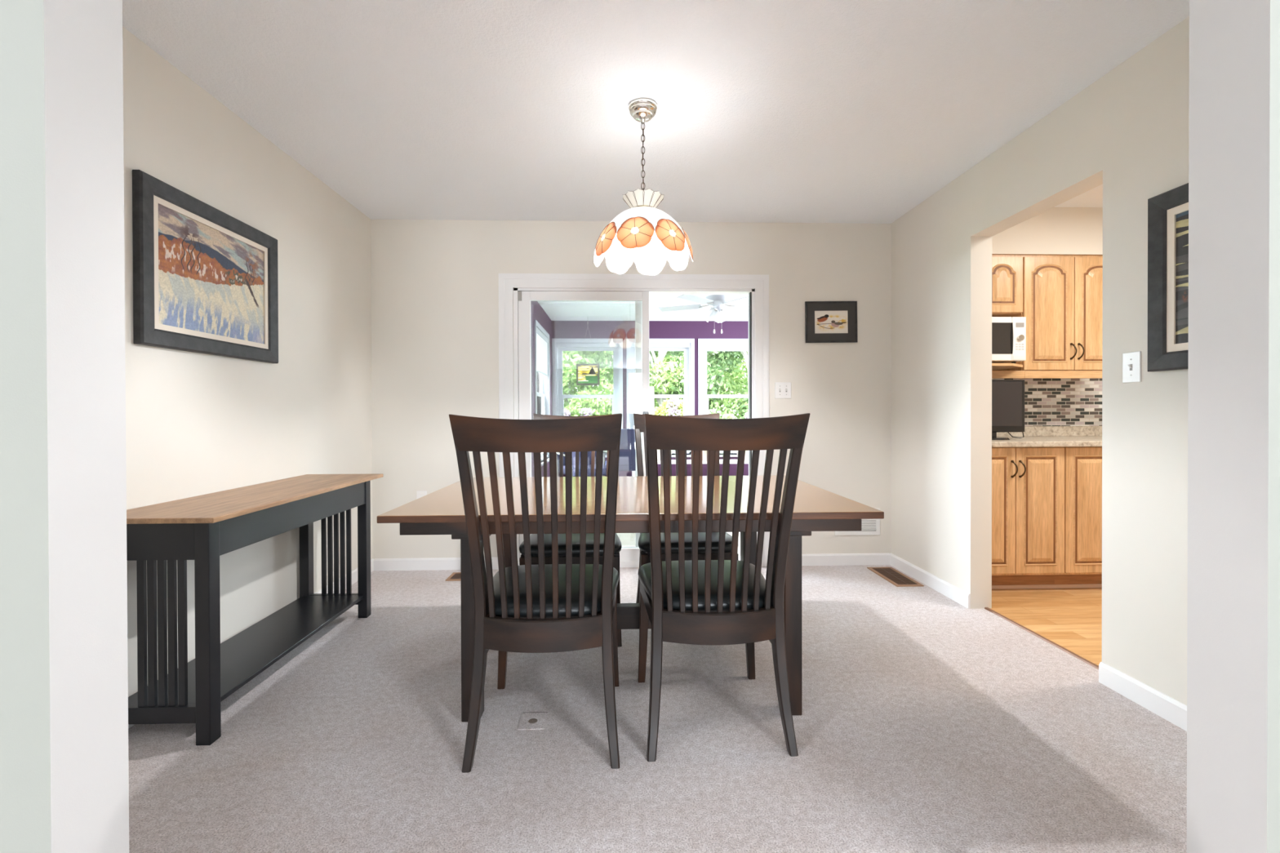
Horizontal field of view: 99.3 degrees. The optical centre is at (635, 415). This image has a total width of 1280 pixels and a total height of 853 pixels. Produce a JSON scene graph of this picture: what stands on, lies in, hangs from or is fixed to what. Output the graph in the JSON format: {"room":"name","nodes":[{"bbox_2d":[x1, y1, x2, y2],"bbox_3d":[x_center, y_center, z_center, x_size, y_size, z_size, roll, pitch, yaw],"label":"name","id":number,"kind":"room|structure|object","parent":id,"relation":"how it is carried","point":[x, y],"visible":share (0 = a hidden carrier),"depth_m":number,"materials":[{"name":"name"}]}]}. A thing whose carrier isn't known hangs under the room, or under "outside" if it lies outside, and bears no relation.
{"room":"dining room","nodes":[
{"label":"dining room","id":0,"kind":"room"},
{"bbox_2d":[122,26,372,697],"bbox_3d":[-1.854,-0.136,2.375,0.120,2.440,3.034,0,0,-2],"label":"wall","id":1,"kind":"structure","parent":0,"point":[197,424],"depth_m":2.53,"materials":[{"name":"beige paint"}]},
{"bbox_2d":[132,169,278,363],"bbox_3d":[-1.776,-0.565,2.311,0.034,0.615,0.775,0,0,-2],"label":"framed painting","id":2,"kind":"object","parent":1,"relation":"attached to","point":[206,279],"visible":1,"depth_m":2.21,"materials":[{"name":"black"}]},
{"bbox_2d":[128,558,373,728],"bbox_3d":[-1.782,1.043,2.329,0.013,0.082,2.924,0,0,-2],"label":"baseboard","id":3,"kind":"structure","parent":1,"relation":"attached to","point":[354,572],"depth_m":3.48,"materials":[{"name":"white wood"}]},
{"bbox_2d":[530,301,551,476],"bbox_3d":[-1.226,-0.159,5.996,0.120,2.440,4.166,0,0,-2],"label":"wall","id":4,"kind":"structure","parent":0,"point":[537,313],"depth_m":6.57,"materials":[{"name":"paint"}]},
{"bbox_2d":[533,319,550,466],"bbox_3d":[-1.228,-0.253,6.942,0.135,1.738,1.246,0,0,-2],"label":"window","id":5,"kind":"structure","parent":4,"relation":"in","point":[542,400],"depth_m":7.16,"materials":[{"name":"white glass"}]},
{"bbox_2d":[536,327,547,342],"bbox_3d":[-1.217,-1.027,6.938,0.050,0.060,1.126,0,0,-2],"label":"roller blind","id":6,"kind":"object","parent":5,"relation":"attached to","point":[540,333],"depth_m":6.90,"materials":[{"name":"white fabric"}]},
{"bbox_2d":[603,428,635,476],"bbox_3d":[-0.076,0.604,6.844,0.588,0.901,0.670,0,0,-12],"label":"patio chair","id":7,"kind":"object","parent":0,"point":[627,462],"visible":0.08,"depth_m":6.57,"materials":[{"name":"blue fabric"}]},
{"bbox_2d":[370,219,891,558],"bbox_3d":[1.560,-0.154,3.942,7.040,2.440,0.110,0,0,-2],"label":"wall","id":8,"kind":"structure","parent":0,"point":[435,282],"depth_m":3.82,"materials":[{"name":"beige paint"}]},
{"bbox_2d":[416,490,426,499],"bbox_3d":[-1.493,0.580,3.794,0.070,0.115,0.008,0,0,-2],"label":"wall outlet","id":9,"kind":"object","parent":8,"relation":"attached to","point":[420,494],"visible":0.34,"depth_m":3.79,"materials":[{"name":"white plastic"}]},
{"bbox_2d":[373,557,498,570],"bbox_3d":[-1.387,1.034,3.797,0.867,0.082,0.013,0,0,-2],"label":"baseboard","id":10,"kind":"structure","parent":8,"relation":"attached to","point":[433,563],"depth_m":3.79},
{"bbox_2d":[498,273,769,566],"bbox_3d":[-0.004,0.037,3.829,1.903,2.068,0.022,0,0,-2],"label":"trim","id":11,"kind":"structure","parent":8,"relation":"attached to","point":[507,282],"depth_m":3.82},
{"bbox_2d":[513,288,755,567],"bbox_3d":[-0.003,0.078,3.889,1.700,1.985,0.113,0,0,-2],"label":"door","id":12,"kind":"structure","parent":8,"relation":"in","point":[522,297],"depth_m":3.84,"materials":[{"name":"white plastic"}]},
{"bbox_2d":[774,382,791,398],"bbox_3d":[1.047,-0.181,3.863,0.117,0.115,0.016,0,0,-2],"label":"light switch","id":13,"kind":"object","parent":8,"relation":"attached to","point":[782,389],"visible":1,"depth_m":3.86,"materials":[{"name":"white plastic"}]},
{"bbox_2d":[804,301,857,342],"bbox_3d":[1.391,-0.668,3.869,0.377,0.301,0.018,-1,0,-2],"label":"framed bird print","id":14,"kind":"object","parent":8,"relation":"attached to","point":[825,322],"visible":1,"depth_m":3.87,"materials":[{"name":"grey"}]},
{"bbox_2d":[801,552,889,565],"bbox_3d":[1.384,1.026,3.881,0.869,0.082,0.013,0,0,-2],"label":"baseboard","id":15,"kind":"structure","parent":8,"relation":"attached to","point":[813,559],"depth_m":3.88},
{"bbox_2d":[834,507,879,535],"bbox_3d":[1.584,0.756,3.889,0.326,0.190,0.008,0,0,-2],"label":"air vent","id":16,"kind":"object","parent":8,"relation":"in","point":[868,526],"visible":0.31,"depth_m":3.89,"materials":[{"name":"white plastic"}]},
{"bbox_2d":[991,254,1022,316],"bbox_3d":[2.265,-0.870,3.725,0.560,0.387,0.336,0,0,-2],"label":"upper cabinet","id":17,"kind":"object","parent":8,"relation":"attached to","point":[1006,269],"visible":0.41,"depth_m":3.57,"materials":[{"name":"brown wood"}]},
{"bbox_2d":[991,378,1102,426],"bbox_3d":[3.416,-0.114,3.938,2.930,0.371,0.010,0,0,-2],"label":"tile backsplash","id":18,"kind":"structure","parent":8,"relation":"attached to","point":[1047,402],"depth_m":3.92,"materials":[{"name":"tile"}]},
{"bbox_2d":[997,254,1102,370],"bbox_3d":[2.888,-0.683,3.733,0.685,0.766,0.361,0,0,-2],"label":"upper cabinet","id":19,"kind":"object","parent":8,"relation":"attached to","point":[1063,295],"visible":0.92,"depth_m":3.58,"materials":[{"name":"brown wood"}]},
{"bbox_2d":[991,370,1102,378],"bbox_3d":[3.391,-0.274,3.609,2.800,0.050,0.020,0,0,-2],"label":"valance","id":20,"kind":"object","parent":19,"relation":"attached to","point":[995,374],"visible":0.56,"depth_m":3.58,"materials":[{"name":"brown wood"}]},
{"bbox_2d":[0,0,1279,852],"bbox_3d":[0.773,-0.134,0.877,8.800,2.440,0.123,0,0,-2],"label":"wall","id":21,"kind":"structure","parent":0,"point":[64,764],"depth_m":0.83,"materials":[{"name":"white paint"}]},
{"bbox_2d":[551,320,748,476],"bbox_3d":[0.823,-0.176,8.077,4.342,2.440,0.130,0,0,-2],"label":"wall","id":22,"kind":"structure","parent":0,"point":[624,330],"depth_m":7.99,"materials":[{"name":"purple paint"}]},
{"bbox_2d":[551,338,622,457],"bbox_3d":[-0.705,-0.261,7.997,1.030,1.738,0.135,0,0,-2],"label":"window","id":23,"kind":"structure","parent":22,"relation":"in","point":[558,345],"depth_m":7.96,"materials":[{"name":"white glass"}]},
{"bbox_2d":[555,342,618,347],"bbox_3d":[-0.707,-1.034,7.980,0.910,0.060,0.050,0,0,-2],"label":"roller blind","id":24,"kind":"object","parent":23,"relation":"attached to","point":[557,344],"depth_m":7.96,"materials":[{"name":"white fabric"}]},
{"bbox_2d":[626,338,694,457],"bbox_3d":[0.364,-0.264,8.030,0.999,1.738,0.135,0,0,-2],"label":"window","id":25,"kind":"structure","parent":22,"relation":"in","point":[687,345],"depth_m":8.00,"materials":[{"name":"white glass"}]},
{"bbox_2d":[630,342,690,347],"bbox_3d":[0.362,-1.038,8.013,0.879,0.060,0.050,0,0,-2],"label":"roller blind","id":26,"kind":"object","parent":25,"relation":"attached to","point":[632,344],"depth_m":7.99,"materials":[{"name":"white fabric"}]},
{"bbox_2d":[697,338,748,457],"bbox_3d":[1.419,-0.267,8.062,1.000,1.738,0.135,0,0,-2],"label":"window","id":27,"kind":"structure","parent":22,"relation":"in","point":[704,345],"depth_m":8.02,"materials":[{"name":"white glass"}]},
{"bbox_2d":[702,343,748,347],"bbox_3d":[1.417,-1.041,8.045,0.880,0.060,0.050,0,0,-2],"label":"roller blind","id":28,"kind":"object","parent":27,"relation":"attached to","point":[704,345],"depth_m":8.02,"materials":[{"name":"white fabric"}]},
{"bbox_2d":[122,0,1189,320],"bbox_3d":[0.809,-1.422,-0.409,8.800,0.150,17.150,0,0,-2],"label":"ceiling","id":29,"kind":"structure","parent":0,"point":[768,111],"depth_m":2.29,"materials":[{"name":"white paint"}]},
{"bbox_2d":[576,321,599,385],"bbox_3d":[-0.673,-0.910,7.638,0.324,0.960,0.016,0,0,-2],"label":"stained glass panel","id":30,"kind":"object","parent":29,"relation":"hanging from","point":[586,374],"visible":1,"depth_m":7.64,"materials":[{"name":"multicoloured glass"}]},
{"bbox_2d":[593,97,693,275],"bbox_3d":[0.032,-1.016,2.391,0.433,0.690,0.433,0,0,-2],"label":"pendant lamp","id":31,"kind":"object","parent":29,"relation":"hanging from","point":[644,233],"visible":1,"depth_m":2.33,"materials":[{"name":"polished nickel"},{"name":"stained glass"}]},
{"bbox_2d":[594,250,604,266],"bbox_3d":[-0.158,-0.743,2.428,0.047,0.143,0.154,0,0,8],"label":"lampshade","id":32,"kind":"object","parent":31,"relation":"on","point":[597,260],"depth_m":2.46,"materials":[{"name":"white glass"}]},
{"bbox_2d":[595,222,616,256],"bbox_3d":[-0.126,-0.742,2.283,0.047,0.143,0.154,0,0,-37],"label":"flower","id":33,"kind":"object","parent":31,"relation":"on","point":[605,240],"depth_m":2.26,"materials":[{"name":"orange glass"}]},
{"bbox_2d":[605,241,632,274],"bbox_3d":[-0.077,-0.744,2.552,0.154,0.143,0.047,0,0,-37],"label":"panel","id":34,"kind":"object","parent":31,"relation":"on","point":[619,259],"depth_m":2.56,"materials":[{"name":"white glass"}]},
{"bbox_2d":[617,217,653,248],"bbox_3d":[-0.002,-0.742,2.203,0.154,0.143,0.047,0,0,8],"label":"flower","id":35,"kind":"object","parent":31,"relation":"on","point":[633,233],"depth_m":2.19,"materials":[{"name":"orange glass"}]},
{"bbox_2d":[634,243,666,275],"bbox_3d":[0.068,-0.744,2.583,0.154,0.143,0.047,0,0,8],"label":"panel","id":36,"kind":"object","parent":31,"relation":"on","point":[651,259],"depth_m":2.59,"materials":[{"name":"white glass"}]},
{"bbox_2d":[655,218,684,251],"bbox_3d":[0.142,-0.743,2.235,0.130,0.143,0.091,0,0,-2],"label":"flower","id":37,"kind":"object","parent":31,"relation":"on","point":[668,231],"depth_m":2.22,"materials":[{"name":"orange glass"}]},
{"bbox_2d":[666,246,688,271],"bbox_3d":[0.192,-0.744,2.503,0.047,0.143,0.154,0,0,-37],"label":"panel","id":38,"kind":"object","parent":31,"relation":"on","point":[678,260],"depth_m":2.53,"materials":[{"name":"white glass"}]},
{"bbox_2d":[682,229,693,261],"bbox_3d":[0.223,-0.744,2.358,0.047,0.143,0.154,0,0,8],"label":"flower","id":39,"kind":"object","parent":31,"relation":"on","point":[687,244],"depth_m":2.32,"materials":[{"name":"glass"}]},
{"bbox_2d":[658,294,748,333],"bbox_3d":[0.901,-1.139,5.954,1.285,0.490,1.264,0,0,-2],"label":"ceiling fan","id":40,"kind":"object","parent":29,"relation":"hanging from","point":[715,313],"visible":0.93,"depth_m":5.86,"materials":[{"name":"grey"}]},
{"bbox_2d":[128,532,1186,852],"bbox_3d":[0.816,1.143,-0.419,8.800,0.100,17.100,0,0,-2],"label":"floor","id":41,"kind":"structure","parent":0,"point":[928,722],"depth_m":1.78,"materials":[{"name":"beige carpet"}]},
{"bbox_2d":[126,473,383,745],"bbox_3d":[-1.579,0.703,2.367,0.416,0.760,1.260,0,0,-2],"label":"console table","id":42,"kind":"object","parent":41,"relation":"on","point":[203,528],"visible":0.84,"depth_m":1.89,"materials":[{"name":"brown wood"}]},
{"bbox_2d":[128,595,363,704],"bbox_3d":[-1.599,0.971,2.368,0.322,0.017,1.088,0,0,-2],"label":"shelf","id":43,"kind":"object","parent":42,"relation":"attached to","point":[246,655],"depth_m":2.34,"materials":[{"name":"black paint"}]},
{"bbox_2d":[445,572,460,581],"bbox_3d":[-1.168,1.072,3.632,0.150,0.006,0.170,0,0,-2],"label":"floor vent","id":44,"kind":"object","parent":41,"relation":"in","point":[455,576],"visible":0.55,"depth_m":3.60,"materials":[{"name":"brown metal"}]},
{"bbox_2d":[516,711,548,729],"bbox_3d":[-0.364,1.080,1.928,0.094,0.005,0.104,0,0,-2],"label":"floor outlet cover","id":45,"kind":"object","parent":41,"relation":"on","point":[528,721],"visible":1,"depth_m":1.92,"materials":[{"name":"grey metal"}]},
{"bbox_2d":[448,413,622,773],"bbox_3d":[-0.299,0.538,1.886,0.501,1.090,0.681,0,0,-2],"label":"dining chair","id":46,"kind":"object","parent":41,"relation":"on","point":[542,607],"visible":1,"depth_m":1.69,"materials":[{"name":"brown wood"}]},
{"bbox_2d":[519,413,622,646],"bbox_3d":[-0.320,0.532,2.829,0.501,1.090,0.681,0,0,-2],"label":"dining chair","id":47,"kind":"object","parent":41,"relation":"on","point":[589,536],"visible":0.18,"depth_m":2.54,"materials":[{"name":"brown wood"}]},
{"bbox_2d":[556,450,618,476],"bbox_3d":[-0.599,0.608,6.394,0.588,0.901,0.670,0,0,-27],"label":"patio chair","id":48,"kind":"object","parent":41,"relation":"on","point":[604,467],"visible":0.2,"depth_m":6.42,"materials":[{"name":"blue fabric"}]},
{"bbox_2d":[377,475,884,721],"bbox_3d":[-0.021,0.698,2.297,1.655,0.764,1.047,0,0,-2],"label":"dining table","id":49,"kind":"object","parent":41,"relation":"on","point":[442,511],"visible":0.42,"depth_m":1.92,"materials":[{"name":"brown wood"}]},
{"bbox_2d":[633,413,737,603],"bbox_3d":[0.247,0.530,2.882,0.501,1.090,0.681,0,0,-2],"label":"dining chair","id":50,"kind":"object","parent":41,"relation":"on","point":[639,419],"visible":0.29,"depth_m":2.73,"materials":[{"name":"brown wood"}]},
{"bbox_2d":[631,459,748,476],"bbox_3d":[0.871,0.836,7.615,1.900,0.420,0.340,0,0,-2],"label":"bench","id":51,"kind":"object","parent":41,"relation":"on","point":[673,461],"visible":0.03,"depth_m":7.46,"materials":[{"name":"white"}]},
{"bbox_2d":[657,449,675,461],"bbox_3d":[0.409,0.398,7.593,0.498,0.460,0.528,0,0,-2],"label":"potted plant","id":52,"kind":"object","parent":51,"relation":"on","point":[658,451],"visible":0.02,"depth_m":7.52,"materials":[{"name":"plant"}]},
{"bbox_2d":[702,450,722,461],"bbox_3d":[0.983,0.399,7.588,0.527,0.454,0.531,0,0,-2],"label":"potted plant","id":53,"kind":"object","parent":51,"relation":"on","point":[704,452],"visible":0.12,"depth_m":7.49,"materials":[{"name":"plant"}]},
{"bbox_2d":[734,450,748,461],"bbox_3d":[1.539,0.385,7.626,0.532,0.478,0.534,0,0,-2],"label":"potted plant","id":54,"kind":"object","parent":51,"relation":"on","point":[746,457],"visible":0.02,"depth_m":7.54,"materials":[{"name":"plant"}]},
{"bbox_2d":[637,413,809,761],"bbox_3d":[0.263,0.536,1.940,0.501,1.090,0.681,0,0,-3],"label":"dining chair","id":55,"kind":"object","parent":41,"relation":"on","point":[694,602],"visible":1,"depth_m":1.74,"materials":[{"name":"brown wood"}]},
{"bbox_2d":[866,567,924,586],"bbox_3d":[1.713,1.064,3.610,0.172,0.006,0.410,0,0,-2],"label":"floor vent","id":56,"kind":"object","parent":41,"relation":"in","point":[894,576],"visible":1,"depth_m":3.58,"materials":[{"name":"brown metal"}]},
{"bbox_2d":[991,447,1064,589],"bbox_3d":[2.283,0.626,3.568,0.610,0.880,0.644,0,0,-2],"label":"base cabinet","id":57,"kind":"object","parent":41,"relation":"on","point":[1028,483],"visible":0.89,"depth_m":3.28,"materials":[{"name":"brown wood"}]},
{"bbox_2d":[991,426,1102,447],"bbox_3d":[3.427,0.128,3.611,2.930,0.107,0.668,0,0,-2],"label":"countertop","id":58,"kind":"structure","parent":57,"relation":"on","point":[1034,436],"depth_m":3.77,"materials":[{"name":"stone"}]},
{"bbox_2d":[991,379,1024,439],"bbox_3d":[2.306,-0.042,3.511,0.465,0.385,0.200,0,0,-8],"label":"television","id":59,"kind":"object","parent":58,"relation":"on","point":[1007,395],"visible":0.47,"depth_m":3.50,"materials":[{"name":"black"}]},
{"bbox_2d":[1054,446,1102,588],"bbox_3d":[2.893,0.624,3.587,0.610,0.880,0.644,0,0,-2],"label":"base cabinet","id":60,"kind":"object","parent":41,"relation":"on","point":[1082,464],"visible":0.13,"depth_m":3.29,"materials":[{"name":"brown wood"}]},
{"bbox_2d":[991,363,1022,370],"bbox_3d":[2.261,-0.328,3.669,0.565,0.016,0.440,0,0,-2],"label":"shelf","id":61,"kind":"object","parent":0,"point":[995,366],"visible":0.35,"depth_m":3.53,"materials":[{"name":"brown wood"}]},
{"bbox_2d":[991,316,1026,363],"bbox_3d":[2.258,-0.486,3.666,0.490,0.300,0.384,0,0,-2],"label":"microwave","id":62,"kind":"object","parent":61,"relation":"on","point":[1008,333],"visible":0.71,"depth_m":3.49,"materials":[{"name":"white"}]},
{"bbox_2d":[891,16,1189,705],"bbox_3d":[1.932,-0.146,2.435,0.120,2.440,2.924,0,0,-2],"label":"wall","id":63,"kind":"structure","parent":0,"point":[1126,132],"depth_m":2.27,"materials":[{"name":"beige paint"}]},
{"bbox_2d":[889,552,970,608],"bbox_3d":[1.838,1.027,3.461,0.013,0.082,0.882,0,0,-2],"label":"baseboard","id":64,"kind":"structure","parent":63,"relation":"attached to","point":[952,592],"depth_m":3.36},
{"bbox_2d":[984,607,1098,669],"bbox_3d":[1.959,1.069,2.612,0.022,0.007,0.820,0,0,-2],"label":"trim","id":65,"kind":"structure","parent":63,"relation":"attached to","point":[1010,620],"depth_m":2.59,"materials":[{"name":"brown wood"}]},
{"bbox_2d":[1122,351,1141,382],"bbox_3d":[1.875,-0.184,2.062,0.016,0.115,0.071,0,0,-2],"label":"light switch","id":66,"kind":"object","parent":63,"relation":"attached to","point":[1131,362],"visible":1,"depth_m":2.06,"materials":[{"name":"white plastic"}]},
{"bbox_2d":[1098,662,1186,731],"bbox_3d":[1.895,1.038,1.589,0.013,0.082,1.218,0,0,-2],"label":"baseboard","id":67,"kind":"structure","parent":63,"relation":"attached to","point":[1167,708],"depth_m":2.00,"materials":[{"name":"white wood"}]},
{"bbox_2d":[1147,182,1188,371],"bbox_3d":[1.881,-0.471,1.581,0.032,0.626,0.790,0,0,-2],"label":"framed painting","id":68,"kind":"object","parent":63,"relation":"attached to","point":[1167,211],"visible":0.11,"depth_m":1.91,"materials":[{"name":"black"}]},
{"bbox_2d":[991,207,1102,255],"bbox_3d":[3.466,-1.223,3.772,3.034,0.310,0.333,0,0,-2],"label":"wall","id":69,"kind":"structure","parent":0,"point":[1061,231],"depth_m":3.58,"materials":[{"name":"beige paint"}]},
{"label":"outside","id":70,"kind":"structure","parent":0,"visible":0},
{"bbox_3d":[-1.037,1.573,34.144,80.000,0.150,51.700,0,0,-2],"label":"ground","id":71,"kind":"structure","parent":70,"visible":0},
{"bbox_2d":[564,389,613,416],"bbox_3d":[-0.868,0.567,10.072,1.574,2.148,1.302,0,0,-38],"label":"shrub","id":72,"kind":"object","parent":71,"relation":"on","point":[585,406],"visible":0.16,"depth_m":10.01,"materials":[{"name":"green plant"}]},
{"bbox_2d":[562,351,642,415],"bbox_3d":[-1.647,-1.478,12.832,4.012,6.212,4.150,0,0,37],"label":"tree","id":73,"kind":"object","parent":71,"relation":"on","point":[571,358],"visible":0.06,"depth_m":12.30,"materials":[{"name":"green plant"}]},
{"bbox_2d":[564,351,684,408],"bbox_3d":[-0.555,-2.334,17.746,5.612,7.859,5.884,0,0,-2],"label":"tree","id":74,"kind":"object","parent":71,"relation":"on","point":[673,353],"visible":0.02,"depth_m":16.27,"materials":[{"name":"green plant"}]},
{"bbox_2d":[577,351,748,418],"bbox_3d":[0.807,-1.608,14.045,4.409,6.445,3.998,0,0,-44],"label":"tree","id":75,"kind":"object","parent":71,"relation":"on","point":[656,386],"visible":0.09,"depth_m":13.39,"materials":[{"name":"green plant"}]},
{"bbox_2d":[649,398,683,415],"bbox_3d":[0.624,0.634,9.827,1.496,2.010,1.546,0,0,-34],"label":"shrub","id":76,"kind":"object","parent":71,"relation":"on","point":[674,406],"visible":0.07,"depth_m":9.64,"materials":[{"name":"green plant"}]},
{"bbox_2d":[662,351,748,418],"bbox_3d":[2.797,-1.448,12.952,4.349,6.127,4.215,0,0,33],"label":"tree","id":77,"kind":"object","parent":71,"relation":"on","point":[716,359],"visible":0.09,"depth_m":13.24,"materials":[{"name":"green plant"}]},
{"bbox_2d":[714,351,747,414],"bbox_3d":[4.702,-2.590,17.832,5.288,8.341,6.147,0,0,28],"label":"tree","id":78,"kind":"object","parent":71,"relation":"on","point":[741,380],"visible":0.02,"depth_m":16.33,"materials":[{"name":"green plant"}]},
{"bbox_2d":[737,409,748,418],"bbox_3d":[2.025,0.726,9.992,1.414,1.814,1.667,0,0,-2],"label":"shrub","id":79,"kind":"object","parent":71,"relation":"on","point":[746,415],"visible":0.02,"depth_m":9.37,"materials":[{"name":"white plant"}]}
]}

